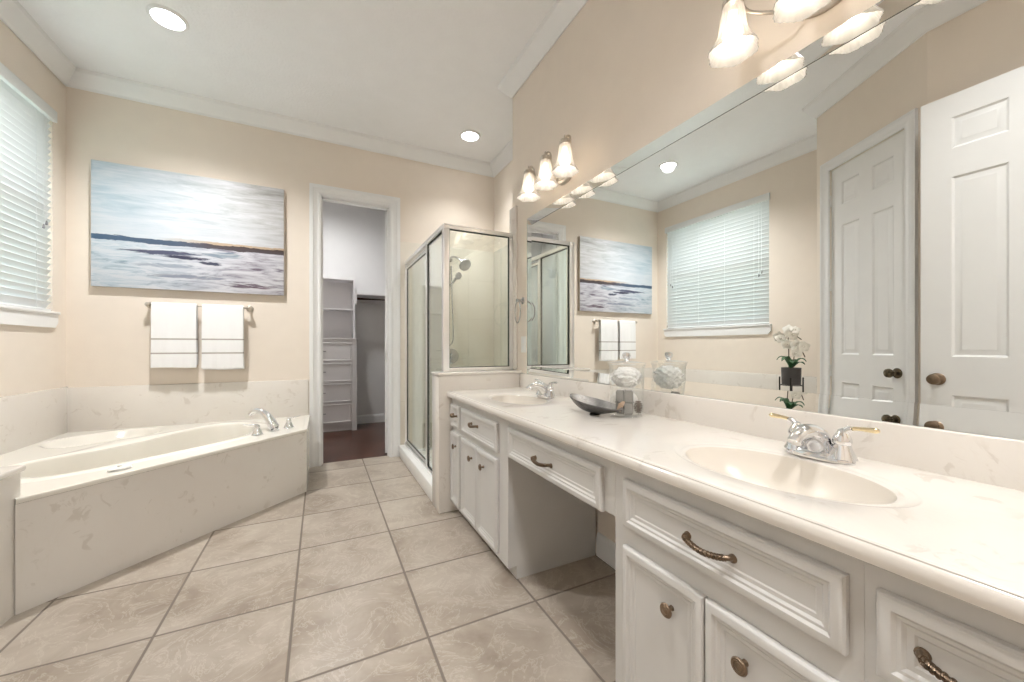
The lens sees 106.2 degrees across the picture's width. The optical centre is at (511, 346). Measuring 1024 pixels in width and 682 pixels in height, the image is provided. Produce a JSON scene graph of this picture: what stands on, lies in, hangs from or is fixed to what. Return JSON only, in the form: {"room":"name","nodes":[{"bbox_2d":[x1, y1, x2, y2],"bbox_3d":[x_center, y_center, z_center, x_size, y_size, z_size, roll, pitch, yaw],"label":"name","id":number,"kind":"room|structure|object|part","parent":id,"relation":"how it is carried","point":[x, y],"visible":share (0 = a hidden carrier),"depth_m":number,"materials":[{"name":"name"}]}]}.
{"room":"bathroom","nodes":[
{"label":"bathroom","id":0,"kind":"room"},
{"bbox_2d":[0,20,65,396],"bbox_3d":[-2.715,-0.448,1.628,0.120,3.075,2.505,0,0,-26],"label":"wall","id":1,"kind":"structure","parent":0,"point":[32,358],"depth_m":2.58,"materials":[{"name":"beige paint"}]},
{"bbox_2d":[0,62,56,310],"bbox_3d":[-2.862,-0.926,2.032,0.062,1.377,1.369,0,0,-26],"label":"window blind","id":2,"kind":"object","parent":1,"relation":"attached to","point":[25,116],"visible":0.99,"depth_m":2.40,"materials":[{"name":"white plastic"}]},
{"bbox_3d":[-2.871,-0.245,2.025,0.040,0.015,1.339,0,0,-26],"label":"rail","id":3,"kind":"part","parent":2,"relation":"part of","materials":[{"name":"white plastic"}]},
{"bbox_3d":[-2.868,-0.897,2.027,0.037,1.305,1.027,0,0,-26],"label":"ladder cord","id":4,"kind":"part","parent":2,"relation":"part of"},
{"bbox_3d":[-3.099,-1.180,2.546,0.002,0.740,0.003,0,0,-26],"label":"pull cord","id":5,"kind":"part","parent":2,"relation":"part of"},
{"bbox_3d":[-3.112,-1.195,2.572,0.002,0.710,0.003,0,0,-26],"label":"pull cord","id":6,"kind":"part","parent":2,"relation":"part of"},
{"bbox_2d":[0,305,60,327],"bbox_3d":[-2.889,-0.849,2.017,0.145,1.443,1.403,0,0,-26],"label":"window sill","id":7,"kind":"structure","parent":1,"relation":"in","point":[9,315],"depth_m":2.39,"materials":[{"name":"white paint"}]},
{"bbox_3d":[-2.865,-0.226,2.029,0.090,0.018,1.403,0,0,-26],"label":"sill","id":8,"kind":"part","parent":7,"relation":"part of","materials":[{"name":"white paint"}]},
{"bbox_2d":[66,86,493,387],"bbox_3d":[-1.736,-0.448,3.582,3.615,3.075,0.120,0,0,-26],"label":"wall","id":9,"kind":"structure","parent":0,"point":[108,329],"depth_m":3.17,"materials":[{"name":"beige paint"}]},
{"bbox_2d":[91,159,283,295],"bbox_3d":[-2.537,-0.902,3.094,1.216,0.925,0.037,0,0,-26],"label":"painting","id":10,"kind":"object","parent":9,"relation":"attached to","point":[153,229],"visible":1,"depth_m":3.05,"materials":[{"name":"paint"}]},
{"bbox_2d":[144,302,253,311],"bbox_3d":[-2.494,-0.318,3.090,0.694,0.054,0.084,0,0,-26],"label":"towel bar","id":11,"kind":"object","parent":9,"relation":"attached to","point":[148,304],"visible":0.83,"depth_m":3.19,"materials":[{"name":"silver metal"}]},
{"bbox_2d":[150,302,197,367],"bbox_3d":[-2.623,-0.084,2.992,0.280,0.504,0.054,0,0,-26],"label":"hand towel","id":12,"kind":"object","parent":11,"relation":"hanging from","point":[174,326],"visible":1,"depth_m":2.98,"materials":[{"name":"white fabric"}]},
{"bbox_2d":[201,304,243,369],"bbox_3d":[-2.348,-0.072,3.129,0.278,0.529,0.054,0,0,-26],"label":"hand towel","id":13,"kind":"object","parent":11,"relation":"hanging from","point":[222,325],"visible":1,"depth_m":3.11,"materials":[{"name":"white fabric"}]},
{"bbox_3d":[-2.208,-0.318,3.233,0.054,0.054,0.084,0,0,-26],"label":"bar post","id":14,"kind":"part","parent":11,"relation":"part of","materials":[{"name":"silver metal"}]},
{"bbox_2d":[309,183,399,467],"bbox_3d":[-1.493,-0.189,3.692,0.796,2.557,0.140,0,0,-26],"label":"door frame","id":15,"kind":"structure","parent":9,"relation":"attached to","point":[318,193],"depth_m":3.60,"materials":[{"name":"white paint"}]},
{"bbox_2d":[385,211,386,452],"bbox_3d":[-1.357,-0.142,4.166,0.035,2.440,0.616,0,0,-18],"label":"door","id":16,"kind":"structure","parent":9,"relation":"in","point":[385,211],"depth_m":3.88,"materials":[{"name":"white paint"}]},
{"bbox_2d":[18,0,555,162],"bbox_3d":[-1.032,-2.025,2.167,3.675,0.080,7.200,0,0,-26],"label":"ceiling","id":17,"kind":"structure","parent":0,"point":[422,73],"depth_m":2.60,"materials":[{"name":"paint"}]},
{"bbox_2d":[145,3,188,31],"bbox_3d":[-2.080,-1.979,2.327,0.198,0.012,0.198,0,0,-26],"label":"recessed light","id":18,"kind":"object","parent":17,"relation":"in","point":[164,16],"visible":1,"depth_m":2.32,"materials":[{"name":"white paint"}]},
{"bbox_2d":[459,130,480,141],"bbox_3d":[-0.395,-1.979,3.624,0.198,0.012,0.198,0,0,-26],"label":"recessed light","id":19,"kind":"object","parent":17,"relation":"in","point":[466,135],"visible":1,"depth_m":3.61,"materials":[{"name":"white paint"}]},
{"bbox_2d":[0,422,615,681],"bbox_3d":[-1.000,1.130,2.183,3.645,0.080,7.200,0,0,-26],"label":"floor","id":20,"kind":"structure","parent":0,"point":[357,575],"depth_m":1.60,"materials":[{"name":"beige tile"}]},
{"bbox_2d":[0,465,25,626],"bbox_3d":[-2.124,0.692,1.211,0.564,0.797,0.630,0,0,-26],"label":"tub ledge","id":21,"kind":"object","parent":20,"relation":"on","point":[10,476],"visible":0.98,"depth_m":1.53,"materials":[{"name":"stone"}]},
{"bbox_2d":[0,380,309,614],"bbox_3d":[-2.157,0.692,2.393,1.562,0.797,1.632,0,0,-26],"label":"bathtub","id":22,"kind":"object","parent":20,"relation":"on","point":[196,471],"depth_m":2.29,"materials":[{"name":"white stone"}]},
{"bbox_3d":[-1.977,0.608,1.940,0.061,0.022,0.095,0,0,15],"label":"tub control button","id":23,"kind":"part","parent":22,"relation":"part of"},
{"bbox_2d":[0,416,304,495],"bbox_3d":[-2.162,0.827,2.409,1.539,0.422,1.571,0,0,-26],"label":"tub","id":24,"kind":"object","parent":22,"relation":"in","point":[215,456],"depth_m":2.39,"materials":[{"name":"white ceramic"}]},
{"bbox_2d":[243,408,300,435],"bbox_3d":[-1.745,0.539,2.815,0.338,0.169,0.256,0,0,-26],"label":"tub faucet","id":25,"kind":"object","parent":22,"relation":"on","point":[271,422],"visible":1,"depth_m":2.81,"materials":[{"name":"silver metal"}]},
{"bbox_3d":[-1.782,0.583,2.693,0.070,0.070,0.070,0,0,-26],"label":"handle","id":26,"kind":"part","parent":25,"relation":"part of","materials":[{"name":"silver metal"}]},
{"bbox_3d":[-1.829,0.539,2.833,0.226,0.169,0.077,0,0,0],"label":"spout","id":27,"kind":"part","parent":25,"relation":"part of","materials":[{"name":"silver metal"}]},
{"bbox_3d":[-1.697,0.583,2.925,0.070,0.070,0.070,0,0,-26],"label":"handle","id":28,"kind":"part","parent":25,"relation":"part of","materials":[{"name":"silver metal"}]},
{"bbox_2d":[323,277,358,431],"bbox_3d":[-2.446,0.098,5.008,0.805,1.985,0.453,0,0,-26],"label":"closet shelving","id":29,"kind":"object","parent":20,"relation":"on","point":[339,340],"visible":0.42,"depth_m":4.96,"materials":[{"name":"white laminate"}]},
{"bbox_3d":[-2.378,0.070,4.819,0.680,0.238,0.021,0,0,-26],"label":"drawer","id":30,"kind":"part","parent":29,"relation":"part of","materials":[{"name":"white laminate"}]},
{"bbox_3d":[-2.378,0.332,4.819,0.680,0.238,0.021,0,0,-26],"label":"drawer","id":31,"kind":"part","parent":29,"relation":"part of","materials":[{"name":"white laminate"}]},
{"bbox_3d":[-2.378,0.594,4.819,0.680,0.238,0.021,0,0,-26],"label":"drawer","id":32,"kind":"part","parent":29,"relation":"part of","materials":[{"name":"white laminate"}]},
{"bbox_3d":[-2.378,0.856,4.819,0.680,0.238,0.021,0,0,-26],"label":"drawer","id":33,"kind":"part","parent":29,"relation":"part of","materials":[{"name":"white laminate"}]},
{"bbox_2d":[323,277,352,282],"bbox_3d":[-2.494,-0.885,5.075,0.720,0.020,0.260,0,0,-26],"label":"shelf","id":34,"kind":"object","parent":29,"relation":"attached to","point":[325,279],"depth_m":5.12,"materials":[{"name":"white laminate"}]},
{"bbox_2d":[323,307,352,311],"bbox_3d":[-2.494,-0.490,5.075,0.720,0.020,0.260,0,0,-26],"label":"shelf","id":35,"kind":"object","parent":29,"relation":"attached to","point":[325,309],"depth_m":5.17,"materials":[{"name":"white laminate"}]},
{"bbox_2d":[323,338,358,339],"bbox_3d":[-2.449,-0.095,5.014,0.805,0.020,0.440,0,0,-26],"label":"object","id":36,"kind":"structure","parent":29,"relation":"on","point":[323,338],"depth_m":4.92,"materials":[{"name":"white laminate"}]},
{"bbox_2d":[399,444,431,500],"bbox_3d":[-0.782,1.034,3.264,0.120,0.112,1.297,0,0,-26],"label":"shower curb","id":37,"kind":"object","parent":20,"relation":"on","point":[415,467],"visible":0.47,"depth_m":3.13,"materials":[{"name":"white stone"}]},
{"bbox_2d":[404,223,512,475],"bbox_3d":[-0.531,0.069,3.346,0.536,1.818,1.352,0,0,-26],"label":"shower enclosure","id":38,"kind":"object","parent":37,"relation":"on","point":[444,229],"visible":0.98,"depth_m":2.86,"materials":[{"name":"metal"}]},
{"bbox_3d":[-0.860,0.084,3.455,0.020,1.728,0.804,0,0,-26],"label":"door","id":39,"kind":"part","parent":38,"relation":"part of","materials":[{"name":"glass"}]},
{"bbox_3d":[-0.458,-0.317,2.651,0.044,0.983,0.042,0,0,-26],"label":"corner post","id":40,"kind":"part","parent":38,"relation":"part of","materials":[{"name":"metal"}]},
{"bbox_2d":[417,447,431,465],"bbox_3d":[-0.322,1.065,3.487,0.903,0.050,1.286,0,0,-26],"label":"shower pan","id":41,"kind":"object","parent":20,"relation":"on","point":[422,451],"visible":0.02,"depth_m":3.76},
{"bbox_2d":[450,399,595,578],"bbox_3d":[0.003,0.712,2.258,0.550,0.757,0.840,0,0,-26],"label":"vanity cabinet","id":42,"kind":"object","parent":20,"relation":"on","point":[533,525],"visible":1,"depth_m":1.91,"materials":[{"name":"white paint"}]},
{"bbox_3d":[-0.359,0.446,2.443,0.018,0.144,0.170,0,0,-26],"label":"drawer","id":43,"kind":"part","parent":42,"relation":"part of","materials":[{"name":"white paint"}]},
{"bbox_3d":[-0.359,0.777,2.443,0.018,0.455,0.170,0,0,-26],"label":"door","id":44,"kind":"part","parent":42,"relation":"part of","materials":[{"name":"white paint"}]},
{"bbox_3d":[-0.247,0.777,2.218,0.018,0.455,0.258,0,0,-26],"label":"door","id":45,"kind":"part","parent":42,"relation":"part of","materials":[{"name":"white paint"}]},
{"bbox_3d":[-0.223,0.441,2.135,0.036,0.022,0.109,0,0,-26],"label":"handle","id":46,"kind":"part","parent":42,"relation":"part of","materials":[{"name":"brown metal"}]},
{"bbox_3d":[-0.188,0.446,2.099,0.018,0.144,0.525,0,0,-26],"label":"drawer","id":47,"kind":"part","parent":42,"relation":"part of","materials":[{"name":"white paint"}]},
{"bbox_3d":[-0.129,0.777,1.981,0.018,0.455,0.262,0,0,-26],"label":"door","id":48,"kind":"part","parent":42,"relation":"part of","materials":[{"name":"white paint"}]},
{"bbox_2d":[447,373,1023,624],"bbox_3d":[0.441,0.320,1.403,0.558,0.254,2.780,0,0,-26],"label":"countertop","id":49,"kind":"structure","parent":42,"relation":"on","point":[940,510],"depth_m":0.87,"materials":[{"name":"stone"}]},
{"bbox_2d":[492,395,546,403],"bbox_3d":[0.037,0.374,2.180,0.280,0.144,0.410,0,0,-26],"label":"sink basin","id":50,"kind":"object","parent":49,"relation":"in","point":[506,399],"depth_m":2.33,"materials":[{"name":"white ceramic"}]},
{"bbox_2d":[526,378,557,398],"bbox_3d":[0.190,0.252,2.226,0.185,0.112,0.186,0,0,17],"label":"faucet","id":51,"kind":"object","parent":49,"relation":"on","point":[546,391],"visible":1,"depth_m":2.18,"materials":[{"name":"silver metal"}]},
{"bbox_3d":[0.163,0.254,2.209,0.172,0.106,0.068,0,0,-26],"label":"spout","id":52,"kind":"part","parent":51,"relation":"part of","materials":[{"name":"silver metal"}]},
{"bbox_3d":[0.194,0.285,2.225,0.060,0.020,0.158,0,0,-26],"label":"plate","id":53,"kind":"part","parent":51,"relation":"part of","materials":[{"name":"silver metal"}]},
{"bbox_3d":[0.217,0.241,2.178,0.060,0.084,0.060,0,0,-26],"label":"handle","id":54,"kind":"part","parent":51,"relation":"part of","materials":[{"name":"silver metal"}]},
{"bbox_2d":[508,421,615,515],"bbox_3d":[0.326,0.418,1.546,0.493,0.171,0.720,0,0,-26],"label":"drawer unit","id":55,"kind":"object","parent":49,"relation":"attached to","point":[590,478],"visible":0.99,"depth_m":1.33,"materials":[{"name":"white paint"}]},
{"bbox_3d":[0.105,0.446,1.477,0.036,0.022,0.135,0,0,-26],"label":"handle","id":56,"kind":"part","parent":55,"relation":"part of","materials":[{"name":"brown metal"}]},
{"bbox_2d":[569,393,623,414],"bbox_3d":[0.359,0.258,1.667,0.137,0.075,0.295,0,0,-26],"label":"dish","id":57,"kind":"object","parent":49,"relation":"on","point":[596,406],"visible":0.99,"depth_m":1.67,"materials":[{"name":"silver metal"}]},
{"bbox_2d":[609,352,645,414],"bbox_3d":[0.488,0.161,1.640,0.158,0.269,0.158,0,0,-26],"label":"glass jar","id":58,"kind":"object","parent":49,"relation":"on","point":[626,355],"visible":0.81,"depth_m":1.63,"materials":[{"name":"clear glass"}]},
{"bbox_2d":[616,390,633,414],"bbox_3d":[0.470,0.233,1.607,0.072,0.100,0.037,0,0,27],"label":"bundle","id":59,"kind":"object","parent":58,"relation":"in","point":[624,399],"visible":0.97,"depth_m":1.59,"materials":[{"name":"paper"}]},
{"bbox_3d":[0.488,0.044,1.640,0.034,0.037,0.034,0,0,-26],"label":"lid knob","id":60,"kind":"part","parent":58,"relation":"part of","materials":[{"name":"clear glass"}]},
{"bbox_2d":[611,366,642,387],"bbox_3d":[0.489,0.132,1.639,0.132,0.092,0.132,0,0,-26],"label":"bath pouf","id":61,"kind":"object","parent":58,"relation":"in","point":[630,377],"visible":1,"depth_m":1.60,"materials":[{"name":"white fabric"}]},
{"bbox_3d":[0.488,0.070,1.640,0.158,0.016,0.158,0,0,-26],"label":"lid","id":62,"kind":"part","parent":58,"relation":"part of","materials":[{"name":"clear glass"}]},
{"bbox_2d":[632,393,637,409],"bbox_3d":[0.503,0.237,1.664,0.068,0.092,0.095,0,0,-26],"label":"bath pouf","id":63,"kind":"object","parent":58,"relation":"in","point":[635,398],"visible":0.15,"depth_m":1.63,"materials":[{"name":"white"}]},
{"bbox_2d":[633,401,642,413],"bbox_3d":[0.529,0.256,1.613,0.038,0.053,0.038,0,0,-26],"label":"pine cone","id":64,"kind":"object","parent":58,"relation":"in","point":[639,406],"visible":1,"depth_m":1.61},
{"bbox_2d":[686,447,896,503],"bbox_3d":[0.641,0.374,0.945,0.296,0.144,0.444,0,0,-26],"label":"sink basin","id":65,"kind":"object","parent":49,"relation":"in","point":[818,482],"depth_m":1.01,"materials":[{"name":"beige ceramic"}]},
{"bbox_2d":[769,413,879,465],"bbox_3d":[0.811,0.252,1.024,0.185,0.112,0.186,0,0,17],"label":"faucet","id":66,"kind":"object","parent":49,"relation":"on","point":[807,440],"visible":0.99,"depth_m":0.98,"materials":[{"name":"silver metal"}]},
{"bbox_3d":[0.771,0.203,1.109,0.014,0.015,0.056,0,0,-26],"label":"lever","id":67,"kind":"part","parent":66,"relation":"part of","materials":[{"name":"gold metal"}]},
{"bbox_3d":[0.791,0.241,1.069,0.060,0.084,0.060,0,0,-26],"label":"handle","id":68,"kind":"part","parent":66,"relation":"part of","materials":[{"name":"silver metal"}]},
{"bbox_3d":[0.784,0.254,1.007,0.172,0.106,0.068,0,0,-26],"label":"spout","id":69,"kind":"part","parent":66,"relation":"part of","materials":[{"name":"silver metal"}]},
{"bbox_3d":[0.815,0.285,1.022,0.060,0.020,0.158,0,0,-26],"label":"plate","id":70,"kind":"part","parent":66,"relation":"part of","materials":[{"name":"silver metal"}]},
{"bbox_3d":[0.838,0.241,0.976,0.060,0.084,0.060,0,0,-26],"label":"handle","id":71,"kind":"part","parent":66,"relation":"part of","materials":[{"name":"silver metal"}]},
{"bbox_3d":[0.858,0.203,0.935,0.014,0.015,0.056,0,0,-26],"label":"lever","id":72,"kind":"part","parent":66,"relation":"part of","materials":[{"name":"gold metal"}]},
{"bbox_2d":[616,464,864,681],"bbox_3d":[0.641,0.712,0.976,0.550,0.757,0.578,0,0,-26],"label":"vanity cabinet","id":73,"kind":"object","parent":20,"relation":"on","point":[707,591],"visible":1,"depth_m":0.82,"materials":[{"name":"white paint"}]},
{"bbox_3d":[0.373,0.782,0.973,0.018,0.445,0.255,0,0,-26],"label":"door","id":74,"kind":"part","parent":73,"relation":"part of","materials":[{"name":"white paint"}]},
{"bbox_3d":[0.379,0.640,0.935,0.027,0.034,0.034,0,0,-26],"label":"knob","id":75,"kind":"part","parent":73,"relation":"part of","materials":[{"name":"brown metal"}]},
{"bbox_3d":[0.421,0.443,0.843,0.036,0.022,0.129,0,0,-26],"label":"handle","id":76,"kind":"part","parent":73,"relation":"part of","materials":[{"name":"brown metal"}]},
{"bbox_3d":[0.460,0.640,0.772,0.027,0.034,0.034,0,0,-26],"label":"knob","id":77,"kind":"part","parent":73,"relation":"part of","materials":[{"name":"brown metal"}]},
{"bbox_3d":[0.488,0.782,0.741,0.018,0.445,0.255,0,0,-26],"label":"door","id":78,"kind":"part","parent":73,"relation":"part of","materials":[{"name":"white paint"}]},
{"bbox_2d":[865,563,1023,681],"bbox_3d":[0.908,0.712,0.440,0.550,0.757,0.618,0,0,-26],"label":"drawer cabinet","id":79,"kind":"object","parent":20,"relation":"on","point":[915,632],"visible":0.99,"depth_m":0.54,"materials":[{"name":"white paint"}]},
{"bbox_3d":[0.596,0.441,0.492,0.036,0.022,0.129,0,0,-26],"label":"handle","id":80,"kind":"part","parent":79,"relation":"part of","materials":[{"name":"brown metal"}]},
{"bbox_2d":[323,201,384,414],"bbox_3d":[-2.220,-0.448,4.458,3.200,3.075,1.880,0,0,-26],"label":"wall","id":81,"kind":"structure","parent":0,"point":[353,236],"depth_m":5.43,"materials":[{"name":"paint"}]},
{"bbox_2d":[355,293,384,304],"bbox_3d":[-1.700,-0.637,5.448,0.985,0.135,0.329,0,0,-26],"label":"closet shelf","id":82,"kind":"object","parent":81,"relation":"attached to","point":[359,297],"visible":0.29,"depth_m":5.30,"materials":[{"name":"white laminate"}]},
{"bbox_3d":[-1.649,-0.635,5.345,0.983,0.033,0.034,0,0,-26],"label":"hanging rod","id":83,"kind":"part","parent":82,"relation":"part of","materials":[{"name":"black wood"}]},
{"bbox_2d":[357,413,384,423],"bbox_3d":[-1.763,1.030,5.593,0.970,0.120,0.014,0,0,-26],"label":"baseboard","id":84,"kind":"structure","parent":81,"relation":"attached to","point":[370,418],"depth_m":5.47,"materials":[{"name":"white paint"}]},
{"bbox_2d":[431,370,521,513],"bbox_3d":[-0.243,0.632,2.711,0.618,0.915,0.190,0,0,-26],"label":"wall","id":85,"kind":"structure","parent":0,"point":[442,382],"depth_m":2.54,"materials":[{"name":"stone"}]},
{"bbox_2d":[494,160,512,251],"bbox_3d":[0.149,-0.448,3.716,0.120,3.075,1.320,0,0,-26],"label":"wall","id":86,"kind":"structure","parent":0,"point":[503,181],"depth_m":4.08,"materials":[{"name":"beige paint"}]},
{"bbox_2d":[400,241,507,448],"bbox_3d":[-0.366,0.025,3.460,1.030,2.130,1.320,0,0,-26],"label":"wall panels","id":87,"kind":"object","parent":86,"relation":"attached to","point":[480,296],"visible":0.43,"depth_m":4.00,"materials":[{"name":"stone"}]},
{"bbox_2d":[450,349,458,363],"bbox_3d":[-0.623,0.105,4.021,0.156,0.156,0.062,0,0,-26],"label":"shower valve","id":88,"kind":"object","parent":87,"relation":"attached to","point":[454,355],"visible":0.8,"depth_m":4.04,"materials":[{"name":"silver metal"}]},
{"bbox_2d":[450,266,461,345],"bbox_3d":[-0.589,-0.420,3.934,0.204,0.840,0.115,0,0,39],"label":"shower","id":89,"kind":"object","parent":87,"relation":"attached to","point":[458,275],"visible":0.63,"depth_m":4.01,"materials":[{"name":"silver metal"}]},
{"bbox_2d":[450,256,470,270],"bbox_3d":[-0.536,-0.852,3.954,0.128,0.173,0.291,0,0,-38],"label":"shower","id":90,"kind":"object","parent":87,"relation":"attached to","point":[465,264],"visible":0.94,"depth_m":3.88,"materials":[{"name":"silver metal"}]},
{"bbox_3d":[-0.577,-0.885,3.961,0.057,0.105,0.234,0,0,-43],"label":"arm","id":91,"kind":"part","parent":90,"relation":"part of","materials":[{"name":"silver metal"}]},
{"bbox_2d":[513,0,1012,542],"bbox_3d":[1.075,-0.448,1.373,0.550,3.075,3.700,0,0,-26],"label":"wall","id":92,"kind":"structure","parent":0,"point":[622,75],"depth_m":1.85,"materials":[{"name":"beige paint"}]},
{"bbox_2d":[0,0,587,177],"bbox_3d":[-0.591,-1.929,1.281,3.375,0.113,5.020,0,0,-26],"label":"trim","id":93,"kind":"structure","parent":92,"relation":"attached to","point":[562,13],"depth_m":2.92,"materials":[{"name":"white paint"}]},
{"bbox_2d":[509,206,516,369],"bbox_3d":[0.010,-0.431,2.878,0.016,1.208,0.107,0,0,-26],"label":"strip","id":94,"kind":"object","parent":92,"relation":"attached to","point":[512,212],"visible":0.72,"depth_m":2.84,"materials":[{"name":"beige paint"}]},
{"bbox_2d":[515,297,524,323],"bbox_3d":[0.058,-0.255,2.740,0.059,0.189,0.168,0,0,-17],"label":"towel ring","id":95,"kind":"object","parent":92,"relation":"attached to","point":[522,300],"visible":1,"depth_m":2.73,"materials":[{"name":"silver metal"}]},
{"bbox_3d":[0.055,-0.325,2.742,0.056,0.050,0.050,0,0,-26],"label":"post","id":96,"kind":"part","parent":95,"relation":"part of","materials":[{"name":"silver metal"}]},
{"bbox_2d":[521,336,525,352],"bbox_3d":[0.081,-0.013,2.744,0.008,0.115,0.070,0,0,-26],"label":"outlet plate","id":97,"kind":"object","parent":92,"relation":"attached to","point":[523,338],"visible":1,"depth_m":2.73,"materials":[{"name":"white plastic"}]},
{"bbox_2d":[517,134,578,201],"bbox_3d":[0.224,-1.025,2.232,0.209,0.204,0.546,0,0,-26],"label":"vanity light","id":98,"kind":"object","parent":92,"relation":"attached to","point":[565,168],"visible":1,"depth_m":2.19,"materials":[{"name":"white glass"}]},
{"bbox_3d":[0.104,-0.997,2.393,0.138,0.147,0.150,0,0,-26],"label":"lamp shade","id":99,"kind":"part","parent":98,"relation":"part of","materials":[{"name":"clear glass"}]},
{"bbox_3d":[0.198,-1.062,2.357,0.210,0.130,0.039,0,0,29],"label":"arm","id":100,"kind":"part","parent":98,"relation":"part of","materials":[{"name":"silver metal"}]},
{"bbox_3d":[0.192,-0.997,2.216,0.138,0.147,0.150,0,0,-26],"label":"lamp shade","id":101,"kind":"part","parent":98,"relation":"part of","materials":[{"name":"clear glass"}]},
{"bbox_3d":[0.281,-0.997,2.039,0.138,0.147,0.150,0,0,-26],"label":"lamp shade","id":102,"kind":"part","parent":98,"relation":"part of","materials":[{"name":"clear glass"}]},
{"bbox_2d":[596,532,615,569],"bbox_3d":[0.605,1.030,1.685,0.014,0.120,0.720,0,0,-26],"label":"baseboard","id":103,"kind":"structure","parent":92,"relation":"attached to","point":[605,548],"depth_m":1.94,"materials":[{"name":"white paint"}]},
{"bbox_2d":[520,373,1023,490],"bbox_3d":[0.681,0.259,1.523,0.020,0.132,2.780,0,0,-26],"label":"backsplash","id":104,"kind":"structure","parent":92,"relation":"attached to","point":[987,459],"depth_m":1.00,"materials":[{"name":"stone"}]},
{"bbox_2d":[708,0,841,67],"bbox_3d":[0.814,-1.025,1.048,0.209,0.204,0.546,0,0,-26],"label":"vanity light","id":105,"kind":"object","parent":92,"relation":"attached to","point":[735,42],"visible":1,"depth_m":1.18,"materials":[{"name":"white glass"}]},
{"bbox_3d":[0.694,-1.000,1.209,0.058,0.096,0.058,0,0,-26],"label":"bulb","id":106,"kind":"part","parent":105,"relation":"part of","materials":[{"name":"white glass"}]},
{"bbox_3d":[0.694,-0.997,1.209,0.138,0.147,0.150,0,0,-26],"label":"lamp shade","id":107,"kind":"part","parent":105,"relation":"part of","materials":[{"name":"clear glass"}]},
{"bbox_3d":[0.788,-1.062,1.173,0.210,0.130,0.039,0,0,29],"label":"arm","id":108,"kind":"part","parent":105,"relation":"part of","materials":[{"name":"silver metal"}]},
{"bbox_3d":[0.782,-0.997,1.032,0.138,0.147,0.150,0,0,-26],"label":"lamp shade","id":109,"kind":"part","parent":105,"relation":"part of","materials":[{"name":"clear glass"}]},
{"bbox_2d":[527,0,1023,439],"bbox_3d":[0.707,-0.348,1.483,0.010,1.080,2.684,0,0,-26],"label":"wall mirror","id":110,"kind":"object","parent":92,"relation":"attached to","point":[840,232],"visible":1,"depth_m":1.09,"materials":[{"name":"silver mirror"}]}
]}

